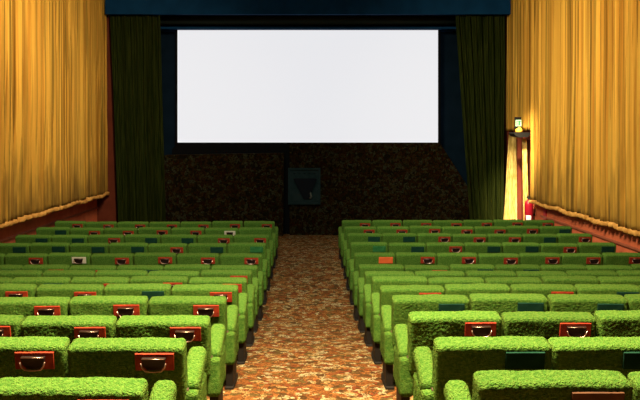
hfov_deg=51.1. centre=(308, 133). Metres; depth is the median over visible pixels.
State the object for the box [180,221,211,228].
seat
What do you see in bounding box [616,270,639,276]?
seat
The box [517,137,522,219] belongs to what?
post
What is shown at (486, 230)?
seat
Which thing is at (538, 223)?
seat
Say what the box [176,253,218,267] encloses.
seat
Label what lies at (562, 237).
seat
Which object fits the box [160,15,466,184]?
wall
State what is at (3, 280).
seat
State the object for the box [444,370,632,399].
seat
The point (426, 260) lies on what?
bowl
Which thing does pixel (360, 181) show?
wall
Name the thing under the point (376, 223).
seat
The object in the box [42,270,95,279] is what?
seat
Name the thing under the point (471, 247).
seat
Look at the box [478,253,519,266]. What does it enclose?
seat
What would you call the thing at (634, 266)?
seat
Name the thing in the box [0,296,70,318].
seat
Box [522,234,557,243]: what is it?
seat
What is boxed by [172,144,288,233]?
wall
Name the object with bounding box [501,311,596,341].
seat
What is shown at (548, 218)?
trim
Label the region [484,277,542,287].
seat
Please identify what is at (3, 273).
seat
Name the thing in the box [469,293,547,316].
seat
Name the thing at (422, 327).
seat
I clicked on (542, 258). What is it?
seat
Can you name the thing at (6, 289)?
seat
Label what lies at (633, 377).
seat
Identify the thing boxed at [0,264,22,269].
seat
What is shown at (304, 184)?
loudspeaker
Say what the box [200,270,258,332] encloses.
seat
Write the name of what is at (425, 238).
seat
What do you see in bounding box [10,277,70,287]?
seat
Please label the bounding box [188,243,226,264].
seat
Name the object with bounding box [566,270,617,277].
seat
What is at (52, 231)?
seat
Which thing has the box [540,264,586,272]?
seat
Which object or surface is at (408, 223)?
seat
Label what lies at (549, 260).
bowl
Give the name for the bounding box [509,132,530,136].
canopy
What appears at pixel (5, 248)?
seat
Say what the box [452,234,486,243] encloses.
seat
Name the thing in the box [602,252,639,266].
seat
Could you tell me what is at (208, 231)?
seat
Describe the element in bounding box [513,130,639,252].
wall
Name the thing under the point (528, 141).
door
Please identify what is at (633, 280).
seat
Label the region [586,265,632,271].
seat
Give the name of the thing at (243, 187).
wall
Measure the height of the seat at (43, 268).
0.790 m
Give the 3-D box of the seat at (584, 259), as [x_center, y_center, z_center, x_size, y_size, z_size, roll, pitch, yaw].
[4.039,2.161,10.043,0.616,0.790,0.480,0,0,0]
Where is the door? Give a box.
[516,140,530,219]
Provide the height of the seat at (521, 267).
0.797 m
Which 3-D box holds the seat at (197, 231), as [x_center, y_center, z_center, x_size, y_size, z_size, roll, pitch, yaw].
[-2.268,2.158,12.735,0.629,0.792,0.491,0,0,0]
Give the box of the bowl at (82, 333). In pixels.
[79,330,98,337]
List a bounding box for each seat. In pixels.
[0,243,30,254]
[0,253,5,264]
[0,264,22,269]
[0,270,42,278]
[0,277,12,283]
[0,283,36,296]
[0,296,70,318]
[0,315,23,336]
[0,336,69,378]
[0,377,176,399]
[5,253,47,265]
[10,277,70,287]
[15,234,51,243]
[21,315,116,343]
[22,264,69,272]
[30,242,69,254]
[36,227,69,235]
[36,284,104,298]
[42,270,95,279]
[48,252,90,266]
[51,234,87,244]
[55,221,86,228]
[67,337,206,399]
[68,295,148,320]
[69,243,108,254]
[69,265,116,271]
[70,227,103,235]
[70,276,129,286]
[85,221,116,228]
[88,234,124,244]
[91,253,133,266]
[95,270,147,278]
[104,227,137,238]
[104,283,171,300]
[109,242,148,254]
[116,315,225,399]
[117,221,148,228]
[117,265,163,272]
[125,234,160,243]
[129,276,188,288]
[134,252,176,265]
[137,227,170,235]
[147,270,199,279]
[148,243,187,253]
[148,296,238,389]
[149,222,179,228]
[161,234,196,249]
[163,264,210,273]
[171,227,204,236]
[171,284,247,363]
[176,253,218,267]
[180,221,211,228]
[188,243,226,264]
[189,277,255,346]
[197,234,232,252]
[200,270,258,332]
[205,227,238,241]
[211,265,263,320]
[212,221,242,228]
[220,253,267,304]
[228,242,270,290]
[233,234,273,278]
[239,227,275,267]
[244,221,277,258]
[338,220,371,258]
[340,226,376,267]
[343,233,381,278]
[345,242,387,290]
[349,252,394,304]
[352,264,403,320]
[357,271,414,332]
[363,276,427,346]
[370,285,444,363]
[372,220,401,230]
[377,226,408,233]
[380,294,469,389]
[382,233,416,243]
[388,242,425,257]
[393,310,501,399]
[395,252,436,265]
[402,220,432,226]
[404,265,449,273]
[409,225,441,234]
[413,336,551,399]
[415,271,464,279]
[417,233,451,243]
[426,242,463,254]
[428,277,484,289]
[433,220,462,226]
[437,252,477,266]
[442,226,473,233]
[444,283,510,298]
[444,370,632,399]
[449,264,494,273]
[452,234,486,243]
[463,220,493,227]
[464,242,501,254]
[465,270,516,280]
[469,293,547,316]
[474,226,506,234]
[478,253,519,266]
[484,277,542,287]
[487,233,522,243]
[493,219,523,227]
[495,264,540,273]
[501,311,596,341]
[502,242,539,254]
[507,225,539,234]
[510,284,576,297]
[516,271,567,279]
[519,252,561,265]
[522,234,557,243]
[524,220,553,226]
[539,226,571,233]
[540,243,577,253]
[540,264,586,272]
[541,276,599,285]
[547,294,627,315]
[548,337,639,378]
[556,233,592,243]
[560,253,601,266]
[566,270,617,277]
[574,284,639,296]
[577,242,615,254]
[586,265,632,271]
[594,310,639,336]
[597,276,639,286]
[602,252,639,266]
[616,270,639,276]
[624,294,639,309]
[627,371,639,399]
[631,264,639,269]
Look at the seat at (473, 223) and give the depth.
13.44 m
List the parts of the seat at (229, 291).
backrest, panel, armrest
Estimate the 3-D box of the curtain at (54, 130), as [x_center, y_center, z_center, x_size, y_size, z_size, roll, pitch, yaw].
[-5.014,-1.234,11.250,0.277,5.560,10.500,0,0,0]
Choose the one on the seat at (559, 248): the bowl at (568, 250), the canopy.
the bowl at (568, 250)
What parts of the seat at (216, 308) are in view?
backrest, panel, armrest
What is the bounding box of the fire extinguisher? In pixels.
[525,196,535,219]
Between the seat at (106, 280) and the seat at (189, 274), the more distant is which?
the seat at (189, 274)
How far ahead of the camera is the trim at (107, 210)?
16.62 m
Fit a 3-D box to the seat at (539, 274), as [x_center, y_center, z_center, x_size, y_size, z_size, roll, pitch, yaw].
[2.818,2.055,8.252,0.610,0.791,0.462,0,0,0]
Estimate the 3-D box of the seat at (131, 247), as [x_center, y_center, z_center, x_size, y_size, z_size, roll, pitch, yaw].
[-2.902,2.154,10.946,0.659,0.803,0.479,0,0,0]
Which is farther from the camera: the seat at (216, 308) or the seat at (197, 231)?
the seat at (197, 231)
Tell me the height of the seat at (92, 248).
0.797 m
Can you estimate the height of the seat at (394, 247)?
0.801 m
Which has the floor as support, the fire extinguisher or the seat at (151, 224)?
the seat at (151, 224)
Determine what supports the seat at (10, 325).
on the floor
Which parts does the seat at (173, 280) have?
backrest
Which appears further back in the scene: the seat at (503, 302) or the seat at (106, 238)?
the seat at (106, 238)
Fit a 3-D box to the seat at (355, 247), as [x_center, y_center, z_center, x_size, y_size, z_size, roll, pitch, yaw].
[0.948,2.156,10.950,0.682,0.821,0.467,0,0,0]
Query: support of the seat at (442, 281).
on the floor
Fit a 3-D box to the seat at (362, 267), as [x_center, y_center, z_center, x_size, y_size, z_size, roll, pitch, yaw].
[0.948,2.159,9.154,0.679,0.813,0.458,0,0,0]
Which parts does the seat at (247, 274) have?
backrest, armrest, panel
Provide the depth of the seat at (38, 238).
11.64 m
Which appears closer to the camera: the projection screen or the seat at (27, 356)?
the seat at (27, 356)
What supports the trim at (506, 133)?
attached to the wall at (605, 231)
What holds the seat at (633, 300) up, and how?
on the floor
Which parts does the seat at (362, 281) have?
panel, armrest, backrest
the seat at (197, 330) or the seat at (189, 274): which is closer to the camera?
the seat at (197, 330)
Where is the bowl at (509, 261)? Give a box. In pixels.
[507,259,515,263]
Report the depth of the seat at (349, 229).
12.55 m
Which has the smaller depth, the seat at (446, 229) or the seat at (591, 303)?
the seat at (591, 303)
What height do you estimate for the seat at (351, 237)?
0.832 m
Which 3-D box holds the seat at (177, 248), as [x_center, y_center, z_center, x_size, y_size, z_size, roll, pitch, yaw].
[-2.269,2.160,10.934,0.627,0.787,0.493,0,0,0]
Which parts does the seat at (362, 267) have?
panel, armrest, backrest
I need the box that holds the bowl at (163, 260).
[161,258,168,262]
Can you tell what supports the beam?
attached to the wall at (605, 231)
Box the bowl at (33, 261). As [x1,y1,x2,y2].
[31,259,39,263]
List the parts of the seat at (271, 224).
backrest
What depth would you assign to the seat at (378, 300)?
6.31 m
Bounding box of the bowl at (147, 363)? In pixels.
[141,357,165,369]
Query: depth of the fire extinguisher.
14.88 m
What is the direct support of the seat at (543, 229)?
on the floor
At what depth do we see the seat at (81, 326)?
4.44 m
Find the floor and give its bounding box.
[207,234,412,399]
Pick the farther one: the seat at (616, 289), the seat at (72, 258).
the seat at (72, 258)
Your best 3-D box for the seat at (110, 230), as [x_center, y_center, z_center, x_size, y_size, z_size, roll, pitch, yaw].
[-3.535,2.159,12.734,0.631,0.789,0.493,0,0,0]
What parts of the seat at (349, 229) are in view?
panel, armrest, backrest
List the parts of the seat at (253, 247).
backrest, blanking plate, armrest, panel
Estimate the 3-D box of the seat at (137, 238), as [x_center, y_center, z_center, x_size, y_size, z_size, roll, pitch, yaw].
[-2.901,2.155,11.851,0.660,0.801,0.468,0,0,0]
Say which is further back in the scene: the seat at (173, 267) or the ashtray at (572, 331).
the seat at (173, 267)
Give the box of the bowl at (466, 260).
[465,259,473,262]
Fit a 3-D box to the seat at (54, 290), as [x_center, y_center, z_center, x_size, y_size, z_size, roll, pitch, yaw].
[-2.243,1.817,6.441,0.630,0.790,0.479,0,0,0]
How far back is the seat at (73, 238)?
11.64 m
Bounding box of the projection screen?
[161,27,455,144]
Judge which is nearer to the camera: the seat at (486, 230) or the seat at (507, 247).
the seat at (507, 247)
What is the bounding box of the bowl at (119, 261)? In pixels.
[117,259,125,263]
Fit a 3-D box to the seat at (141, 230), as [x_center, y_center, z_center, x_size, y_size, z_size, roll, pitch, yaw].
[-2.902,2.156,12.741,0.629,0.795,0.478,0,0,0]
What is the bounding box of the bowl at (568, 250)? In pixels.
[566,248,574,252]
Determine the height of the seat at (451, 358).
0.808 m
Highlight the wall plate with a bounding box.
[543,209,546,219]
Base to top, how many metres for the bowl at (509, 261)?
0.068 m
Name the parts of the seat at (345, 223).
backrest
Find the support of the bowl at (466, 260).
on the seat at (463, 257)
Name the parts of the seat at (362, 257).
panel, armrest, backrest, blanking plate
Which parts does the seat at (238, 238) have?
backrest, armrest, panel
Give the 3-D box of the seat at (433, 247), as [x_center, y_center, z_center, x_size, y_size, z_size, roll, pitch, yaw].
[2.205,2.152,10.936,0.612,0.808,0.495,0,0,0]
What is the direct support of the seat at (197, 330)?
on the floor
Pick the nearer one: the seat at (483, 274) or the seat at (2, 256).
the seat at (483, 274)
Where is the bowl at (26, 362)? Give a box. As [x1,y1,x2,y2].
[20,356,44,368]
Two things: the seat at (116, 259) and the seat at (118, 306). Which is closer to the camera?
the seat at (118, 306)
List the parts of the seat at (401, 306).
armrest, panel, backrest, blanking plate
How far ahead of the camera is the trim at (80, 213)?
13.32 m
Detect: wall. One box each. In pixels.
[0,199,96,242]
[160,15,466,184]
[164,153,283,235]
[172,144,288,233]
[289,143,469,234]
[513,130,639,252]
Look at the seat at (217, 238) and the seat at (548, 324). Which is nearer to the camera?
the seat at (548, 324)
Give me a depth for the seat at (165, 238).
11.64 m
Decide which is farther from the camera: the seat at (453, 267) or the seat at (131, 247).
the seat at (131, 247)
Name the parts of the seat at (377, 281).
armrest, panel, backrest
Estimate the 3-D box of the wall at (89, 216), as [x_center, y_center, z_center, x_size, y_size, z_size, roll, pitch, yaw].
[-5.350,-0.614,6.550,0.200,6.900,22.100,0,0,0]
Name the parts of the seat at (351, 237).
panel, armrest, backrest, blanking plate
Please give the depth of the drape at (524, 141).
15.10 m
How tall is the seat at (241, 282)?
0.799 m
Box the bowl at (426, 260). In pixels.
[424,258,431,262]
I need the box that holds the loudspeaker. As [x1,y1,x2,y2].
[288,168,320,204]
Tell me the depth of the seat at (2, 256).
9.85 m
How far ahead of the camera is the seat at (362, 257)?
9.84 m
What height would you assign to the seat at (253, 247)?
0.811 m
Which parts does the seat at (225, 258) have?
backrest, armrest, panel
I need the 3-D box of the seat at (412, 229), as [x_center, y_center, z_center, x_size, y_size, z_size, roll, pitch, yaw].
[2.206,2.142,12.743,0.610,0.829,0.481,0,0,0]
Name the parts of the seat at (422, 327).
armrest, panel, backrest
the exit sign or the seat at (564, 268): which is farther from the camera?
the exit sign
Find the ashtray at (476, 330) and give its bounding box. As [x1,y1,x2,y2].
[472,326,490,335]
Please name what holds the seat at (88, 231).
on the floor
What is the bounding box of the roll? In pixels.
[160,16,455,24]
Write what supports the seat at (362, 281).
on the floor
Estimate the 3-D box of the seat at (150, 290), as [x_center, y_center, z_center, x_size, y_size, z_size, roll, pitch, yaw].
[-1.611,1.814,6.451,0.658,0.802,0.470,0,0,0]
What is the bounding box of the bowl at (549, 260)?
[548,259,556,262]
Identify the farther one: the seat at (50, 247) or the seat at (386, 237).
the seat at (386, 237)
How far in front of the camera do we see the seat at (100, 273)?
8.04 m
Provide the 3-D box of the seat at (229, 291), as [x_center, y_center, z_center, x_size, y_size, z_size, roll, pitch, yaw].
[-0.944,1.822,6.438,0.708,0.807,0.493,0,0,0]
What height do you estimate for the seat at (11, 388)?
0.775 m
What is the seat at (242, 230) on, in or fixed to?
on the floor
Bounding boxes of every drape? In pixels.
[503,135,516,219]
[522,139,527,220]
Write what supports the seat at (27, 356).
on the floor
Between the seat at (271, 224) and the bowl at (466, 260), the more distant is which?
the seat at (271, 224)
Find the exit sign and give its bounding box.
[514,117,522,131]
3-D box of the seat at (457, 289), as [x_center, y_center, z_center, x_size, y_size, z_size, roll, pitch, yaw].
[1.591,1.813,6.452,0.616,0.804,0.463,0,0,0]
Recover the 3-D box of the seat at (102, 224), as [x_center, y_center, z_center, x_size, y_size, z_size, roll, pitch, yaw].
[-4.171,2.161,13.634,0.627,0.785,0.493,0,0,0]
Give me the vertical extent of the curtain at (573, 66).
5.562 m
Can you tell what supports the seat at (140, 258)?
on the floor
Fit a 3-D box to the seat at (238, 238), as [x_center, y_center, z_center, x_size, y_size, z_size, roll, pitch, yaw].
[-0.969,2.163,11.838,0.708,0.807,0.492,0,0,0]
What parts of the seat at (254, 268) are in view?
backrest, panel, armrest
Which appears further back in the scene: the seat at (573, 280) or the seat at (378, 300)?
the seat at (573, 280)
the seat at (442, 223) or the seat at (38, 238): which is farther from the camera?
the seat at (442, 223)
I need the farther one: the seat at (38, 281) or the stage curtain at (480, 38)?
the stage curtain at (480, 38)
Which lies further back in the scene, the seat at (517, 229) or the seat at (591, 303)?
the seat at (517, 229)
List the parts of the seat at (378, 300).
armrest, panel, backrest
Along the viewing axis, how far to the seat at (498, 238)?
11.64 m
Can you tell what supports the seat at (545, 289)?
on the floor
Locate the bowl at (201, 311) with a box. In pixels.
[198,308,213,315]
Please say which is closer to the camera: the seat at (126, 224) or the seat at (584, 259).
the seat at (584, 259)
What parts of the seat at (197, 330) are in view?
backrest, panel, armrest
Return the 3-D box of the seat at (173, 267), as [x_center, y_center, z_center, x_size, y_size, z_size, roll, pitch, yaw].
[-1.635,2.157,9.159,0.632,0.799,0.449,0,0,0]
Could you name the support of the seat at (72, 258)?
on the floor
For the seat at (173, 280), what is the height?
0.796 m
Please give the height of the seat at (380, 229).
0.819 m
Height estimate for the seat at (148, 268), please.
0.790 m
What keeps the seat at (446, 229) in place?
on the floor
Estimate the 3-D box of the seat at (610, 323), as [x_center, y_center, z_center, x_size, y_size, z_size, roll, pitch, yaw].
[2.247,1.603,4.641,0.625,0.822,0.483,0,0,0]
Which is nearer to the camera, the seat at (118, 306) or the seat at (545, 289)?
the seat at (118, 306)
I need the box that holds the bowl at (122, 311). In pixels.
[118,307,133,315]
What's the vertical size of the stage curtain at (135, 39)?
5.670 m
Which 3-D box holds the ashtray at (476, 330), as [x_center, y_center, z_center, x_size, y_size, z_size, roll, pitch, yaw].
[1.141,1.302,4.419,0.124,0.068,0.038,0,0,0]
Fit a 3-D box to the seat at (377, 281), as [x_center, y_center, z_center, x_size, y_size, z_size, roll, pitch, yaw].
[0.948,1.939,7.358,0.679,0.808,0.451,0,0,0]
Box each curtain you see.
[0,0,109,228]
[110,15,165,222]
[455,15,504,220]
[506,0,639,236]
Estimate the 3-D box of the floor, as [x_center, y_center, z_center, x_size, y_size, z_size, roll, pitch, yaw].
[0.000,1.876,6.550,10.900,1.920,22.100,0,0,0]
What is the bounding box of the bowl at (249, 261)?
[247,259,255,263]
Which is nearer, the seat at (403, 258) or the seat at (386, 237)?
the seat at (403, 258)
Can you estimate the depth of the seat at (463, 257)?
9.84 m
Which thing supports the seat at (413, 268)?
on the floor
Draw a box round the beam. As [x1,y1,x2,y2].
[105,0,510,14]
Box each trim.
[0,207,97,242]
[97,15,117,222]
[504,15,512,204]
[540,215,639,251]
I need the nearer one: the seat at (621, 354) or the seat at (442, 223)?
the seat at (621, 354)
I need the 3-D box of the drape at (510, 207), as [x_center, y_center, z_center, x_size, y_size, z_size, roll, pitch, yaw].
[4.843,1.264,16.100,0.373,2.504,0.089,0,0,0]
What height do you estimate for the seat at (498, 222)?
0.831 m
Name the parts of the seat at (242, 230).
backrest, armrest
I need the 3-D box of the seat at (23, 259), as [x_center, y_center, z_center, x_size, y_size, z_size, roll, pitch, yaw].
[-4.170,2.162,10.040,0.629,0.782,0.481,0,0,0]
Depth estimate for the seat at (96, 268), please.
8.96 m
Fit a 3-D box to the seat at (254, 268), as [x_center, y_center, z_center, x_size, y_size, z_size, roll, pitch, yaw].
[-0.968,2.167,9.157,0.706,0.799,0.454,0,0,0]
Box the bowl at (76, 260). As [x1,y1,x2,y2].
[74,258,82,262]
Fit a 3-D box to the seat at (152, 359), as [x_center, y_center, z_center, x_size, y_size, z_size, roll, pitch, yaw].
[-0.944,1.502,3.738,0.708,0.800,0.493,0,0,0]
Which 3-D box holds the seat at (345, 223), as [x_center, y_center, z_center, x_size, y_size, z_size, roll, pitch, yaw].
[0.948,2.151,13.636,0.679,0.829,0.495,0,0,0]
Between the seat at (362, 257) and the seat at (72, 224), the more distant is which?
the seat at (72, 224)
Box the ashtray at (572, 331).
[567,326,586,336]
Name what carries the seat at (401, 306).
on the floor
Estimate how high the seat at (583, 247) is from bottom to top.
0.802 m
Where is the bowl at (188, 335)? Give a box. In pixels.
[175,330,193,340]
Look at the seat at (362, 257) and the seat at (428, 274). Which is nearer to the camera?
the seat at (428, 274)
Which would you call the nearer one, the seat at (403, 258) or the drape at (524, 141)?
the seat at (403, 258)
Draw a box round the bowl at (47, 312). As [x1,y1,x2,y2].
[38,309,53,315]
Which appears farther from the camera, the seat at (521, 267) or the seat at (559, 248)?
the seat at (559, 248)
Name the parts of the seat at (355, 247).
panel, armrest, backrest, blanking plate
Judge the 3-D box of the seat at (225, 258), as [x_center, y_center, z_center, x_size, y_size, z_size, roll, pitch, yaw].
[-0.969,2.167,10.041,0.708,0.798,0.486,0,0,0]
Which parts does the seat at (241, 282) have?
backrest, armrest, panel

